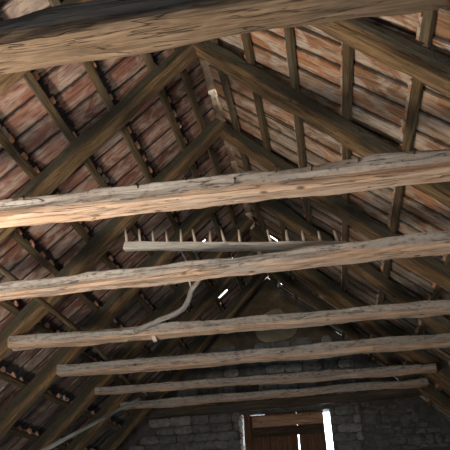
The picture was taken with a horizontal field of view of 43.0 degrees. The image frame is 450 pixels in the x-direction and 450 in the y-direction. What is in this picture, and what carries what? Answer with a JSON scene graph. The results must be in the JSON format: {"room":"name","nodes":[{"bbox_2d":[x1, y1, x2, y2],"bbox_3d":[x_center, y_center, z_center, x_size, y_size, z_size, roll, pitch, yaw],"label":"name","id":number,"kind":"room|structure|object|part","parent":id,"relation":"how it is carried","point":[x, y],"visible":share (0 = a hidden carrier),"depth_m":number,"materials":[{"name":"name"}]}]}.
{"room":"farm building","nodes":[
{"label":"farm building","id":0,"kind":"room"},
{"bbox_2d":[0,0,264,449],"bbox_3d":[-2.634,0.778,3.695,4.932,4.965,11.638,-7,-29,8],"label":"ceiling","id":1,"kind":"structure","parent":0,"point":[24,121],"depth_m":5.10,"materials":[{"name":"brown wood"}]},
{"bbox_2d":[0,301,145,399],"bbox_3d":[-2.028,0.142,3.801,0.077,0.070,11.100,-7,-29,8],"label":"batten","id":2,"kind":"object","parent":1,"relation":"attached to","point":[8,306],"visible":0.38,"depth_m":5.33,"materials":[{"name":"brown wood"}]},
{"bbox_2d":[0,131,186,353],"bbox_3d":[-1.454,-0.468,4.012,0.081,0.069,11.100,-7,-29,8],"label":"batten","id":3,"kind":"object","parent":1,"relation":"attached to","point":[5,143],"visible":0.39,"depth_m":4.78,"materials":[{"name":"brown wood"}]},
{"bbox_2d":[23,71,212,343],"bbox_3d":[-1.192,-0.745,4.108,0.073,0.069,11.100,-7,-29,8],"label":"batten","id":4,"kind":"object","parent":1,"relation":"attached to","point":[28,77],"visible":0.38,"depth_m":4.14,"materials":[{"name":"brown wood"}]},
{"bbox_3d":[-2.871,0.050,2.053,0.215,6.940,0.139,36,-16,26],"label":"rafter","id":5,"kind":"object","parent":1,"relation":"attached to","visible":0},
{"bbox_2d":[7,427,67,449],"bbox_3d":[-2.700,0.859,3.552,0.075,0.069,11.100,-7,-29,8],"label":"batten","id":6,"kind":"object","parent":5,"relation":"attached to","point":[13,431],"visible":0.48,"depth_m":6.17,"materials":[{"name":"brown wood"}]},
{"bbox_2d":[0,371,130,436],"bbox_3d":[-2.388,0.527,3.667,0.080,0.069,11.100,-7,-29,8],"label":"batten","id":7,"kind":"object","parent":5,"relation":"attached to","point":[3,376],"visible":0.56,"depth_m":6.08,"materials":[{"name":"brown wood"}]},
{"bbox_2d":[48,0,223,313],"bbox_3d":[-0.928,-1.027,4.206,0.076,0.069,11.100,-7,-29,8],"label":"batten","id":8,"kind":"object","parent":5,"relation":"attached to","point":[90,69],"visible":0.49,"depth_m":4.75,"materials":[{"name":"brown wood"}]},
{"bbox_2d":[141,53,248,302],"bbox_3d":[-0.624,-1.350,4.318,0.079,0.068,11.100,-7,-29,8],"label":"batten","id":9,"kind":"object","parent":5,"relation":"attached to","point":[147,57],"visible":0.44,"depth_m":5.18,"materials":[{"name":"brown wood"}]},
{"bbox_2d":[171,47,259,290],"bbox_3d":[-0.443,-1.542,4.385,0.075,0.069,11.100,-7,-29,8],"label":"batten","id":10,"kind":"object","parent":5,"relation":"attached to","point":[184,74],"visible":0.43,"depth_m":5.36,"materials":[{"name":"brown wood"}]},
{"bbox_2d":[0,0,449,73],"bbox_3d":[-0.514,-0.643,1.932,3.760,0.167,0.158,-6,-29,8],"label":"beam","id":11,"kind":"structure","parent":5,"relation":"attached to","point":[93,30],"depth_m":1.84,"materials":[{"name":"brown wood"}]},
{"bbox_2d":[116,278,449,449],"bbox_3d":[0.800,3.162,8.073,9.800,5.156,0.336,-7,-29,8],"label":"wall","id":12,"kind":"structure","parent":0,"point":[402,423],"depth_m":8.28,"materials":[{"name":"grey brick"}]},
{"bbox_2d":[199,57,269,279],"bbox_3d":[-0.285,-1.715,4.512,0.277,0.151,11.515,-7,-29,8],"label":"ridge beam","id":13,"kind":"structure","parent":12,"relation":"attached to","point":[211,89],"depth_m":5.68,"materials":[{"name":"brown wood"}]},
{"bbox_2d":[143,388,421,419],"bbox_3d":[0.713,2.555,8.139,4.050,0.126,0.166,-7,-29,8],"label":"lintel beam","id":14,"kind":"structure","parent":12,"relation":"attached to","point":[383,394],"depth_m":8.06,"materials":[{"name":"brown wood"}]},
{"bbox_2d":[244,410,326,449],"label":"door","id":15,"kind":"structure","parent":12,"relation":"in","point":[277,431],"depth_m":8.12,"materials":[{"name":"brown wood"}]},
{"bbox_3d":[0.360,3.726,7.774,0.099,2.200,0.097,-7,-29,8],"label":"post","id":16,"kind":"part","parent":15,"relation":"part of","materials":[{"name":"brown wood"}]},
{"bbox_3d":[0.896,2.805,8.205,1.015,0.157,0.026,-7,-29,8],"label":"rail","id":17,"kind":"part","parent":15,"relation":"part of","materials":[{"name":"brown wood"}]},
{"bbox_2d":[208,7,449,420],"bbox_3d":[2.203,0.170,3.056,4.816,4.849,11.717,-7,-29,8],"label":"ceiling","id":18,"kind":"structure","parent":0,"point":[381,92],"depth_m":4.32,"materials":[{"name":"brown wood"}]},
{"bbox_3d":[1.890,-0.493,1.373,0.169,6.875,0.135,-46,-27,-14],"label":"rafter","id":19,"kind":"object","parent":18,"relation":"attached to","visible":0},
{"bbox_2d":[210,39,279,287],"bbox_3d":[-0.132,-1.578,4.341,0.069,0.074,11.100,-7,-29,8],"label":"batten","id":20,"kind":"object","parent":19,"relation":"attached to","point":[223,77],"visible":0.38,"depth_m":5.37,"materials":[{"name":"brown wood"}]},
{"bbox_2d":[241,33,298,303],"bbox_3d":[0.154,-1.361,4.165,0.069,0.073,11.100,-7,-29,8],"label":"batten","id":21,"kind":"object","parent":19,"relation":"attached to","point":[246,40],"visible":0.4,"depth_m":4.90,"materials":[{"name":"brown wood"}]},
{"bbox_2d":[284,27,319,310],"bbox_3d":[0.470,-1.120,3.970,0.069,0.076,11.100,-7,-29,8],"label":"batten","id":22,"kind":"object","parent":19,"relation":"attached to","point":[289,32],"visible":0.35,"depth_m":4.45,"materials":[{"name":"brown wood"}]},
{"bbox_2d":[342,43,353,340],"bbox_3d":[0.807,-0.863,3.763,0.069,0.075,11.100,-7,-29,8],"label":"batten","id":23,"kind":"object","parent":19,"relation":"attached to","point":[347,52],"visible":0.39,"depth_m":3.82,"materials":[{"name":"brown wood"}]},
{"bbox_2d":[369,9,436,361],"bbox_3d":[1.153,-0.598,3.550,0.070,0.074,11.100,-7,-29,8],"label":"batten","id":24,"kind":"object","parent":19,"relation":"attached to","point":[429,17],"visible":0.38,"depth_m":3.47,"materials":[{"name":"brown wood"}]},
{"bbox_3d":[-0.109,2.861,1.885,10.200,0.200,11.700,-7,-29,8],"label":"floor","id":25,"kind":"structure","parent":0,"visible":0},
{"bbox_2d":[0,0,91,95],"bbox_3d":[-2.700,0.542,2.939,4.957,5.096,0.133,-7,-29,8],"label":"rafter","id":26,"kind":"object","parent":25,"relation":"on","point":[7,80],"visible":0.11,"depth_m":3.43,"materials":[{"name":"brown wood"}]},
{"bbox_2d":[0,149,449,227],"bbox_3d":[-0.314,-0.145,2.862,3.742,0.150,0.157,-6,-29,6],"label":"beam","id":27,"kind":"structure","parent":26,"relation":"attached to","point":[383,170],"depth_m":2.79,"materials":[{"name":"brown wood"}]},
{"bbox_2d":[41,397,139,449],"bbox_3d":[-2.150,1.918,3.341,0.049,2.978,6.556,-12,-30,18],"label":"pole","id":28,"kind":"object","parent":25,"relation":"on","point":[93,423],"visible":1,"depth_m":5.66,"materials":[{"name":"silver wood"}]},
{"bbox_2d":[0,43,198,243],"bbox_3d":[-2.529,0.988,3.763,4.962,5.092,0.139,-7,-29,8],"label":"rafter","id":29,"kind":"object","parent":25,"relation":"on","point":[93,138],"visible":0.86,"depth_m":4.33,"materials":[{"name":"brown wood"}]},
{"bbox_2d":[0,264,131,384],"bbox_3d":[-1.292,0.897,4.834,0.130,0.055,4.459,-5,-29,5],"label":"batten","id":30,"kind":"object","parent":29,"relation":"attached to","point":[4,271],"visible":0.5,"depth_m":4.45,"materials":[{"name":"brown wood"}]},
{"bbox_2d":[9,230,177,381],"bbox_3d":[-1.722,-0.180,3.912,0.077,0.070,11.100,-7,-29,8],"label":"batten","id":31,"kind":"object","parent":29,"relation":"attached to","point":[22,242],"visible":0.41,"depth_m":4.87,"materials":[{"name":"brown wood"}]},
{"bbox_2d":[0,231,449,300],"bbox_3d":[-0.153,0.289,3.642,3.741,0.116,0.159,-7,-29,9],"label":"beam","id":32,"kind":"structure","parent":29,"relation":"attached to","point":[435,243],"depth_m":3.56,"materials":[{"name":"brown wood"}]},
{"bbox_2d":[123,228,345,333],"bbox_3d":[-0.079,0.223,4.022,1.860,0.624,0.550,-19,-33,28],"label":"rake","id":33,"kind":"object","parent":32,"relation":"on","point":[277,246],"visible":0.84,"depth_m":3.98,"materials":[{"name":"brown wood"}]},
{"bbox_3d":[-0.361,0.595,4.249,0.182,0.060,0.988,19,-45,-34],"label":"rake handle","id":34,"kind":"part","parent":33,"relation":"part of","materials":[{"name":"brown wood"}]},
{"bbox_2d":[0,117,225,361],"bbox_3d":[-2.341,1.488,4.679,4.955,5.099,0.140,-7,-29,8],"label":"rafter","id":35,"kind":"object","parent":25,"relation":"on","point":[109,235],"visible":0.66,"depth_m":5.10,"materials":[{"name":"brown wood"}]},
{"bbox_2d":[0,173,231,439],"bbox_3d":[-2.168,1.940,5.527,4.952,5.095,0.146,-7,-29,8],"label":"rafter","id":36,"kind":"object","parent":25,"relation":"on","point":[26,397],"visible":0.65,"depth_m":5.79,"materials":[{"name":"brown wood"}]},
{"bbox_2d":[27,215,252,449],"bbox_3d":[-1.992,2.405,6.393,4.954,5.096,0.138,-7,-29,8],"label":"rafter","id":37,"kind":"object","parent":25,"relation":"on","point":[77,407],"visible":0.64,"depth_m":6.61,"materials":[{"name":"brown wood"}]},
{"bbox_2d":[95,364,436,394],"bbox_3d":[0.388,1.703,6.260,3.733,0.110,0.138,-6,-29,6],"label":"beam","id":38,"kind":"structure","parent":37,"relation":"attached to","point":[398,370],"depth_m":6.20,"materials":[{"name":"brown wood"}]},
{"bbox_2d":[64,251,256,449],"bbox_3d":[-1.859,2.752,7.028,4.951,5.099,0.145,-7,-29,8],"label":"rafter","id":39,"kind":"object","parent":25,"relation":"on","point":[83,439],"visible":0.59,"depth_m":7.31,"materials":[{"name":"brown wood"}]},
{"bbox_2d":[120,378,427,409],"bbox_3d":[0.524,2.059,6.926,3.731,0.107,0.145,-7,-29,9],"label":"beam","id":40,"kind":"structure","parent":39,"relation":"attached to","point":[422,382],"depth_m":6.87,"materials":[{"name":"brown wood"}]},
{"bbox_2d":[100,273,267,449],"bbox_3d":[-1.696,3.194,7.850,4.952,5.099,0.122,-7,-29,8],"label":"rafter","id":41,"kind":"object","parent":25,"relation":"on","point":[138,415],"visible":0.71,"depth_m":8.19,"materials":[{"name":"brown wood"}]},
{"bbox_2d":[193,40,449,207],"bbox_3d":[2.250,0.437,3.089,4.908,5.019,0.133,-7,-29,8],"label":"rafter","id":42,"kind":"object","parent":25,"relation":"on","point":[355,138],"visible":0.81,"depth_m":4.08,"materials":[{"name":"brown wood"}]},
{"bbox_2d":[220,125,449,292],"bbox_3d":[2.447,0.966,4.068,4.910,5.018,0.136,-7,-29,8],"label":"rafter","id":43,"kind":"object","parent":25,"relation":"on","point":[429,267],"visible":0.7,"depth_m":4.87,"materials":[{"name":"brown wood"}]},
{"bbox_2d":[7,300,449,350],"bbox_3d":[0.044,0.807,4.607,3.741,0.121,0.164,-6,-29,7],"label":"beam","id":44,"kind":"structure","parent":43,"relation":"attached to","point":[420,309],"depth_m":4.57,"materials":[{"name":"brown wood"}]},
{"bbox_2d":[250,226,449,386],"bbox_3d":[2.823,1.949,5.903,4.915,5.016,0.139,-7,-29,8],"label":"rafter","id":45,"kind":"object","parent":25,"relation":"on","point":[381,326],"visible":0.62,"depth_m":6.67,"materials":[{"name":"brown wood"}]},
{"bbox_2d":[252,238,449,392],"bbox_3d":[2.862,2.064,6.109,4.911,5.016,0.146,-7,-29,8],"label":"rafter","id":46,"kind":"object","parent":25,"relation":"on","point":[409,359],"visible":0.23,"depth_m":6.79,"materials":[{"name":"brown wood"}]},
{"bbox_2d":[256,199,449,333],"bbox_3d":[2.611,1.399,4.878,4.910,5.015,0.144,-7,-29,8],"label":"rafter","id":47,"kind":"object","parent":25,"relation":"on","point":[439,324],"visible":0.59,"depth_m":5.60,"materials":[{"name":"brown wood"}]},
{"bbox_2d":[56,333,449,376],"bbox_3d":[0.208,1.244,5.402,3.740,0.138,0.173,-6,-29,7],"label":"beam","id":48,"kind":"structure","parent":47,"relation":"attached to","point":[411,342],"depth_m":5.36,"materials":[{"name":"brown wood"}]},
{"bbox_2d":[269,271,449,414],"bbox_3d":[3.003,2.429,6.790,4.913,5.011,0.134,-7,-29,8],"label":"rafter","id":49,"kind":"object","parent":25,"relation":"on","point":[433,394],"visible":0.57,"depth_m":7.51,"materials":[{"name":"brown wood"}]},
{"bbox_2d":[311,18,449,96],"bbox_3d":[2.076,-0.008,2.267,4.913,5.019,0.152,-7,-29,8],"label":"rafter","id":50,"kind":"object","parent":25,"relation":"on","point":[397,52],"visible":0.65,"depth_m":2.96,"materials":[{"name":"brown wood"}]},
{"bbox_2d":[400,254,449,380],"bbox_3d":[1.520,-0.318,3.323,0.070,0.078,11.100,-7,-29,8],"label":"batten","id":51,"kind":"object","parent":50,"relation":"attached to","point":[437,290],"visible":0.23,"depth_m":5.05,"materials":[{"name":"brown wood"}]},
{"bbox_2d":[415,39,449,63],"bbox_3d":[1.046,-0.876,2.873,0.138,0.186,0.008,-7,-29,8],"label":"wire","id":52,"kind":"object","parent":50,"relation":"hanging from","point":[416,40],"visible":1,"depth_m":2.86,"materials":[{"name":"grey"}]},
{"bbox_2d":[427,385,442,407],"bbox_3d":[1.846,-0.070,3.123,0.071,0.074,11.100,-7,-29,8],"label":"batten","id":53,"kind":"object","parent":50,"relation":"attached to","point":[440,388],"visible":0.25,"depth_m":7.56,"materials":[{"name":"brown wood"}]}
]}

